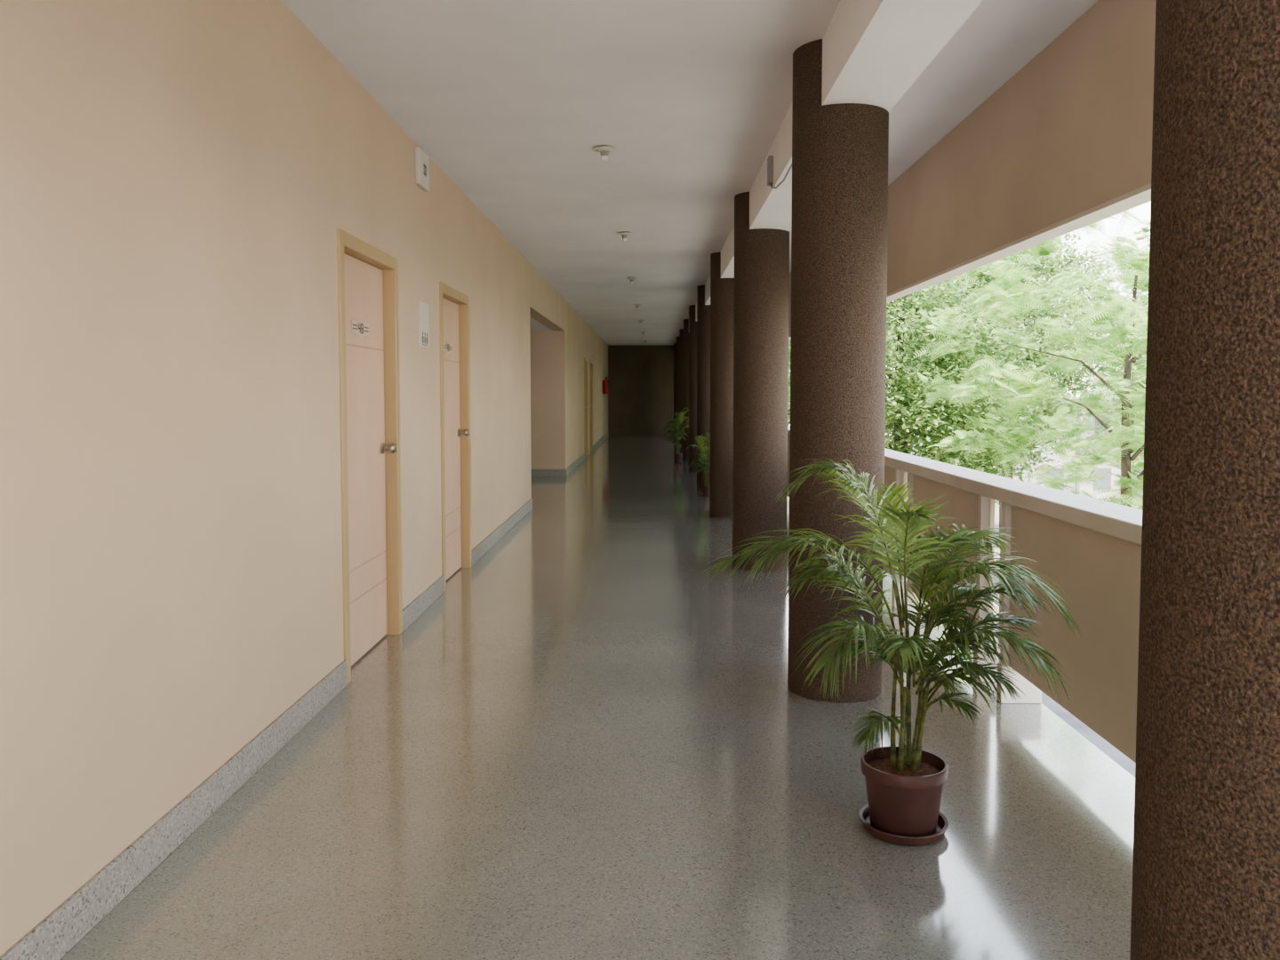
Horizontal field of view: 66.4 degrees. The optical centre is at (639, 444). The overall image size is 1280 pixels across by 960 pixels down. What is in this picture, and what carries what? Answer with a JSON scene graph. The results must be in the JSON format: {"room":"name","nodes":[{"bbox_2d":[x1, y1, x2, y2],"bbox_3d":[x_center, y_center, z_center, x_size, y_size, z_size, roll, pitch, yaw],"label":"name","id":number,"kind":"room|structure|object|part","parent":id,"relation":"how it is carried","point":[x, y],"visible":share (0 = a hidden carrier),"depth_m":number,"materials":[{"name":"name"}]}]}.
{"room":"school corridor","nodes":[
{"label":"school corridor","id":0,"kind":"room"},
{"bbox_2d":[0,0,607,956],"bbox_3d":[-1.389,-0.816,14.047,0.200,2.960,36.100,0,3,1],"label":"wall","id":1,"kind":"structure","parent":0,"point":[179,179],"depth_m":3.10,"materials":[{"name":"paint"}]},
{"bbox_2d":[0,432,608,959],"bbox_3d":[-1.282,0.599,14.120,0.014,0.125,36.100,0,3,1],"label":"baseboard","id":2,"kind":"structure","parent":1,"relation":"attached to","point":[52,938],"depth_m":3.06,"materials":[{"name":"stone"}]},
{"bbox_2d":[336,228,402,685],"bbox_3d":[-1.459,0.045,5.155,0.142,2.170,1.050,0,3,1],"label":"door","id":3,"kind":"structure","parent":1,"relation":"in","point":[367,276],"depth_m":5.29,"materials":[{"name":"beige wood"}]},
{"bbox_3d":[-1.469,0.076,5.157,0.003,2.084,0.902,0,3,1],"label":"raised panel","id":4,"kind":"part","parent":3,"relation":"part of","materials":[{"name":"beige wood"}]},
{"bbox_3d":[-1.422,0.020,5.534,0.078,0.064,0.064,0,3,1],"label":"handle","id":5,"kind":"part","parent":3,"relation":"part of","materials":[{"name":"silver metal"}]},
{"bbox_2d":[415,146,429,191],"bbox_3d":[-1.378,-1.739,6.197,0.033,0.225,0.260,0,3,1],"label":"switch box","id":6,"kind":"object","parent":1,"relation":"attached to","point":[421,159],"visible":1,"depth_m":6.14,"materials":[{"name":"beige plastic"}]},
{"bbox_2d":[418,301,429,347],"bbox_3d":[-1.389,-0.771,6.298,0.009,0.280,0.240,0,3,1],"label":"notice","id":7,"kind":"object","parent":1,"relation":"attached to","point":[423,308],"visible":1,"depth_m":6.29,"materials":[{"name":"beige plastic"}]},
{"bbox_2d":[439,281,471,591],"bbox_3d":[-1.429,-0.069,7.332,0.142,2.170,1.050,0,3,1],"label":"door","id":8,"kind":"structure","parent":1,"relation":"in","point":[453,304],"depth_m":7.55,"materials":[{"name":"beige wood"}]},
{"bbox_3d":[-1.439,-0.038,7.333,0.003,2.084,0.902,0,3,1],"label":"raised panel","id":9,"kind":"part","parent":8,"relation":"part of","materials":[{"name":"beige wood"}]},
{"bbox_3d":[-1.392,-0.094,7.710,0.078,0.064,0.064,0,3,1],"label":"handle","id":10,"kind":"part","parent":8,"relation":"part of","materials":[{"name":"silver metal"}]},
{"bbox_2d":[584,357,588,455],"bbox_3d":[-1.237,-0.808,21.431,0.142,2.170,1.050,0,3,1],"label":"door","id":11,"kind":"structure","parent":1,"relation":"in","point":[586,436],"depth_m":21.87,"materials":[{"name":"beige wood"}]},
{"bbox_2d":[589,360,592,450],"bbox_3d":[-1.213,-0.899,23.178,0.142,2.170,1.050,0,3,1],"label":"door","id":12,"kind":"structure","parent":1,"relation":"in","point":[590,361],"depth_m":23.61,"materials":[{"name":"beige wood"}]},
{"bbox_2d":[602,377,608,393],"bbox_3d":[-0.998,-1.714,28.365,0.190,0.495,0.160,0,3,1],"label":"fire extinguisher","id":13,"kind":"object","parent":1,"relation":"attached to","point":[605,383],"visible":1,"depth_m":28.30,"materials":[{"name":"red metal"}]},
{"bbox_2d":[530,317,551,330],"bbox_3d":[-3.248,-1.854,14.068,3.520,0.150,5.000,0,3,1],"label":"ceiling","id":14,"kind":"structure","parent":0,"point":[535,325],"depth_m":15.31,"materials":[{"name":"paint"}]},
{"bbox_2d":[530,330,553,469],"bbox_3d":[-3.215,-0.686,16.532,3.520,2.440,0.200,0,3,1],"label":"wall","id":15,"kind":"structure","parent":0,"point":[541,341],"depth_m":16.41,"materials":[{"name":"paint"}]},
{"bbox_2d":[531,469,565,476],"bbox_3d":[-3.116,0.475,16.484,3.720,0.125,0.014,0,3,1],"label":"baseboard","id":16,"kind":"structure","parent":15,"relation":"attached to","point":[534,472],"depth_m":16.46,"materials":[{"name":"stone"}]},
{"bbox_2d":[59,435,1135,959],"bbox_3d":[-1.529,0.781,14.232,6.957,0.250,36.300,0,3,1],"label":"floor","id":17,"kind":"structure","parent":0,"point":[590,745],"depth_m":3.37,"materials":[{"name":"stone"}]},
{"bbox_2d":[673,343,676,438],"bbox_3d":[1.276,-1.681,30.539,0.436,2.960,0.436,0,3,1],"label":"round column","id":18,"kind":"structure","parent":17,"relation":"on","point":[675,344],"depth_m":30.42,"materials":[{"name":"brown stone"}]},
{"bbox_2d":[664,407,688,463],"bbox_3d":[0.802,-0.183,19.413,0.687,1.133,0.499,-1,3,-19],"label":"potted palm","id":19,"kind":"object","parent":17,"relation":"on","point":[676,422],"visible":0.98,"depth_m":19.36,"materials":[{"name":"green plant"}]},
{"bbox_2d":[674,453,682,462],"bbox_3d":[0.764,0.272,19.432,0.163,0.200,0.163,-1,3,-25],"label":"pot","id":20,"kind":"object","parent":19,"relation":"on","point":[677,456],"depth_m":19.37,"materials":[{"name":"plastic"}]},
{"bbox_2d":[676,336,679,443],"bbox_3d":[1.232,-1.510,27.294,0.436,2.960,0.436,0,3,1],"label":"round column","id":21,"kind":"structure","parent":17,"relation":"on","point":[677,338],"depth_m":27.17,"materials":[{"name":"brown stone"}]},
{"bbox_2d":[679,328,683,450],"bbox_3d":[1.188,-1.341,24.049,0.436,2.960,0.436,0,3,1],"label":"round column","id":22,"kind":"structure","parent":17,"relation":"on","point":[681,333],"depth_m":23.91,"materials":[{"name":"brown stone"}]},
{"bbox_2d":[683,319,688,459],"bbox_3d":[1.144,-1.170,20.804,0.436,2.960,0.436,0,3,1],"label":"round column","id":23,"kind":"structure","parent":17,"relation":"on","point":[685,321],"depth_m":20.67,"materials":[{"name":"brown stone"}]},
{"bbox_2d":[688,304,696,471],"bbox_3d":[1.099,-1.000,17.558,0.436,2.960,0.436,0,3,1],"label":"round column","id":24,"kind":"structure","parent":17,"relation":"on","point":[692,324],"depth_m":17.42,"materials":[{"name":"brown stone"}]},
{"bbox_2d":[685,432,710,495],"bbox_3d":[0.921,0.264,13.287,0.457,0.882,0.630,-2,3,-29],"label":"potted palm","id":25,"kind":"object","parent":17,"relation":"on","point":[702,451],"visible":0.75,"depth_m":13.29,"materials":[{"name":"green plant"}]},
{"bbox_2d":[701,483,709,494],"bbox_3d":[0.911,0.616,13.339,0.150,0.155,0.150,-2,4,-35],"label":"pot","id":26,"kind":"object","parent":25,"relation":"on","point":[705,486],"depth_m":13.28,"materials":[{"name":"plastic"}]},
{"bbox_2d":[696,285,710,488],"bbox_3d":[1.056,-0.833,14.363,0.436,2.960,0.436,0,3,1],"label":"round column","id":27,"kind":"structure","parent":17,"relation":"on","point":[703,311],"depth_m":14.19,"materials":[{"name":"brown stone"}]},
{"bbox_2d":[709,251,734,518],"bbox_3d":[1.011,-0.660,11.068,0.436,2.960,0.436,0,3,1],"label":"round column","id":28,"kind":"structure","parent":17,"relation":"on","point":[722,290],"depth_m":10.89,"materials":[{"name":"brown stone"}]},
{"bbox_2d":[732,192,789,571],"bbox_3d":[0.967,-0.491,7.833,0.436,2.960,0.436,0,3,1],"label":"round column","id":29,"kind":"structure","parent":17,"relation":"on","point":[761,255],"depth_m":7.66,"materials":[{"name":"brown stone"}]},
{"bbox_2d":[787,39,888,703],"bbox_3d":[0.922,-0.320,4.567,0.436,2.960,0.436,0,3,1],"label":"round column","id":30,"kind":"structure","parent":17,"relation":"on","point":[840,152],"depth_m":4.38,"materials":[{"name":"brown stone"}]},
{"bbox_2d":[703,457,1086,845],"bbox_3d":[0.787,0.640,3.137,1.145,1.192,0.831,0,3,7],"label":"potted palm","id":31,"kind":"object","parent":17,"relation":"on","point":[904,782],"visible":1,"depth_m":3.06,"materials":[{"name":"plant"}]},
{"bbox_2d":[860,745,948,836],"bbox_3d":[0.847,1.120,3.142,0.272,0.210,0.272,0,3,1],"label":"pot","id":32,"kind":"object","parent":31,"relation":"on","point":[904,796],"depth_m":3.06,"materials":[{"name":"plastic"}]},
{"bbox_2d":[787,424,1142,762],"bbox_3d":[1.871,0.177,14.054,0.220,0.975,36.100,0,3,1],"label":"railing","id":33,"kind":"object","parent":17,"relation":"on","point":[1091,548],"visible":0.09,"depth_m":3.83,"materials":[{"name":"paint"}]},
{"bbox_3d":[1.792,0.234,11.923,0.060,0.735,1.255,0,3,1],"label":"parapet panel","id":34,"kind":"part","parent":33,"relation":"part of","materials":[{"name":"paint"}]},
{"bbox_3d":[1.725,0.490,7.025,0.060,0.735,1.255,0,3,1],"label":"parapet panel","id":35,"kind":"part","parent":33,"relation":"part of","materials":[{"name":"paint"}]},
{"bbox_3d":[1.687,0.525,6.374,0.048,0.735,0.040,0,3,1],"label":"post","id":36,"kind":"part","parent":33,"relation":"part of","materials":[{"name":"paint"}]},
{"bbox_3d":[1.683,0.542,6.044,0.048,0.735,0.040,0,3,1],"label":"post","id":37,"kind":"part","parent":33,"relation":"part of","materials":[{"name":"paint"}]},
{"bbox_3d":[1.703,0.576,5.392,0.060,0.735,1.255,0,3,1],"label":"parapet panel","id":38,"kind":"part","parent":33,"relation":"part of","materials":[{"name":"paint"}]},
{"bbox_3d":[1.665,0.610,4.741,0.048,0.735,0.040,0,3,1],"label":"post","id":39,"kind":"part","parent":33,"relation":"part of","materials":[{"name":"paint"}]},
{"bbox_3d":[1.752,0.617,4.605,0.040,0.735,0.220,0,3,1],"label":"recessed panel","id":40,"kind":"part","parent":33,"relation":"part of","materials":[{"name":"paint"}]},
{"bbox_3d":[1.661,0.627,4.412,0.048,0.735,0.040,0,3,1],"label":"post","id":41,"kind":"part","parent":33,"relation":"part of","materials":[{"name":"paint"}]},
{"bbox_3d":[1.679,0.670,3.592,0.060,0.735,1.590,0,3,1],"label":"parapet panel","id":42,"kind":"part","parent":33,"relation":"part of","materials":[{"name":"paint"}]},
{"bbox_2d":[882,570,1135,777],"bbox_3d":[2.171,0.809,14.184,0.443,0.200,36.300,0,3,1],"label":"ledge","id":43,"kind":"object","parent":17,"relation":"attached to","point":[1120,758],"depth_m":4.18,"materials":[{"name":"concrete"}]},
{"bbox_2d":[1129,0,1279,959],"bbox_3d":[0.877,-0.144,1.217,0.436,2.960,0.436,0,3,1],"label":"round column","id":44,"kind":"structure","parent":17,"relation":"on","point":[1206,860],"depth_m":1.15,"materials":[{"name":"brown stone"}]},
{"bbox_2d":[608,345,673,435],"bbox_3d":[0.533,-1.765,32.147,3.550,2.960,0.200,0,3,1],"label":"wall","id":45,"kind":"structure","parent":0,"point":[641,378],"depth_m":32.06,"materials":[{"name":"paint"}]},
{"bbox_2d":[281,0,1098,345],"bbox_3d":[-1.472,-2.374,14.066,7.070,0.150,36.300,0,3,1],"label":"ceiling","id":46,"kind":"structure","parent":0,"point":[513,100],"depth_m":5.21,"materials":[{"name":"paint"}]},
{"bbox_2d":[593,145,615,161],"bbox_3d":[-0.224,-1.844,6.216,0.140,0.088,0.140,0,3,1],"label":"ceiling lamp","id":47,"kind":"object","parent":46,"relation":"attached to","point":[604,150],"visible":1,"depth_m":6.19,"materials":[{"name":"beige plastic"}]},
{"bbox_3d":[-0.224,-1.817,6.217,0.046,0.034,0.046,0,3,1],"label":"bulb","id":48,"kind":"part","parent":47,"relation":"part of","materials":[{"name":"white glass"}]},
{"bbox_2d":[617,232,631,241],"bbox_3d":[-0.149,-2.017,9.510,0.140,0.088,0.140,0,3,1],"label":"ceiling lamp","id":49,"kind":"object","parent":46,"relation":"attached to","point":[624,235],"visible":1,"depth_m":9.48,"materials":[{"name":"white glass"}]},
{"bbox_2d":[626,277,637,284],"bbox_3d":[-0.109,-2.210,13.205,0.140,0.088,0.140,0,3,1],"label":"ceiling lamp","id":50,"kind":"object","parent":46,"relation":"attached to","point":[631,279],"visible":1,"depth_m":13.18,"materials":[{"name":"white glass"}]},
{"bbox_2d":[695,0,982,321],"bbox_3d":[1.095,-2.148,13.943,0.322,0.290,36.100,0,3,1],"label":"ceiling beam","id":51,"kind":"structure","parent":46,"relation":"attached to","point":[874,51],"depth_m":3.85,"materials":[{"name":"paint"}]},
{"bbox_2d":[767,155,791,188],"bbox_3d":[0.815,-1.625,5.556,0.032,0.275,1.192,0,3,0],"label":"junction box","id":52,"kind":"object","parent":51,"relation":"attached to","point":[770,160],"visible":0.92,"depth_m":6.06,"materials":[{"name":"grey plastic"}]},
{"bbox_2d":[788,0,1156,335],"bbox_3d":[2.011,-1.885,13.944,0.100,0.815,36.100,0,3,1],"label":"wall","id":53,"kind":"structure","parent":0,"point":[1068,134],"depth_m":4.46,"materials":[{"name":"paint"}]},
{"bbox_2d":[788,183,1151,340],"bbox_3d":[2.014,-1.468,13.966,0.114,0.020,36.100,0,3,1],"label":"trim","id":54,"kind":"structure","parent":53,"relation":"attached to","point":[1139,196],"depth_m":4.54,"materials":[{"name":"paint"}]},
{"label":"outside","id":55,"kind":"structure","parent":0,"visible":0},
{"bbox_2d":[884,442,999,616],"bbox_3d":[46.674,3.301,42.099,87.800,0.200,135.000,0,3,1],"label":"ground","id":56,"kind":"structure","parent":55,"point":[996,508],"depth_m":33.96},
{"bbox_2d":[787,340,889,425],"bbox_3d":[5.487,-0.928,32.019,6.151,9.316,5.861,-3,4,-44],"label":"leafy tree","id":57,"kind":"object","parent":56,"relation":"on","point":[788,412],"visible":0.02,"depth_m":31.04,"materials":[{"name":"green plant"}]},
{"bbox_2d":[787,272,1062,556],"bbox_3d":[5.636,-0.176,20.471,5.957,9.022,5.676,1,3,13],"label":"leafy tree","id":58,"kind":"object","parent":56,"relation":"on","point":[907,397],"visible":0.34,"depth_m":19.48,"materials":[{"name":"green plant"}]},
{"bbox_2d":[884,233,1109,481],"bbox_3d":[9.170,-1.403,27.048,6.787,10.788,7.122,-1,3,-11],"label":"leafy tree","id":59,"kind":"object","parent":56,"relation":"on","point":[1039,277],"visible":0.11,"depth_m":25.55,"materials":[{"name":"green plant"}]},
{"bbox_2d":[912,232,1119,538],"bbox_3d":[13.388,-2.585,35.569,7.712,12.258,8.094,-1,3,-11],"label":"leafy tree","id":60,"kind":"object","parent":56,"relation":"on","point":[1066,381],"visible":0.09,"depth_m":33.49,"materials":[{"name":"green plant"}]},
{"bbox_2d":[911,207,1149,508],"bbox_3d":[7.718,0.087,15.020,6.445,9.063,6.868,-1,3,-19],"label":"feathery tree","id":61,"kind":"object","parent":56,"relation":"on","point":[1030,390],"visible":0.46,"depth_m":15.01,"materials":[{"name":"green plant"}]},
{"bbox_2d":[977,398,1143,507],"bbox_3d":[24.178,0.246,49.757,12.800,5.100,8.800,0,3,1],"label":"building","id":62,"kind":"structure","parent":56,"relation":"on","point":[1106,482],"depth_m":45.83,"materials":[{"name":"grey"}]},
{"bbox_2d":[1031,361,1146,509],"bbox_3d":[11.373,1.244,20.631,5.838,6.163,5.478,-1,3,-15],"label":"feathery tree","id":63,"kind":"object","parent":56,"relation":"on","point":[1138,463],"visible":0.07,"depth_m":20.92,"materials":[{"name":"green plant"}]},
{"bbox_2d":[1063,218,1150,424],"bbox_3d":[16.056,-1.463,27.284,7.734,10.875,8.242,-1,3,-10],"label":"feathery tree","id":64,"kind":"object","parent":56,"relation":"on","point":[1144,229],"visible":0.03,"depth_m":27.89,"materials":[{"name":"green plant"}]},
{"bbox_2d":[1072,270,1148,458],"bbox_3d":[20.483,-1.954,37.569,8.741,10.788,8.329,-2,4,-36],"label":"leafy tree","id":65,"kind":"object","parent":56,"relation":"on","point":[1140,356],"visible":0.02,"depth_m":37.37,"materials":[{"name":"green plant"}]}
]}

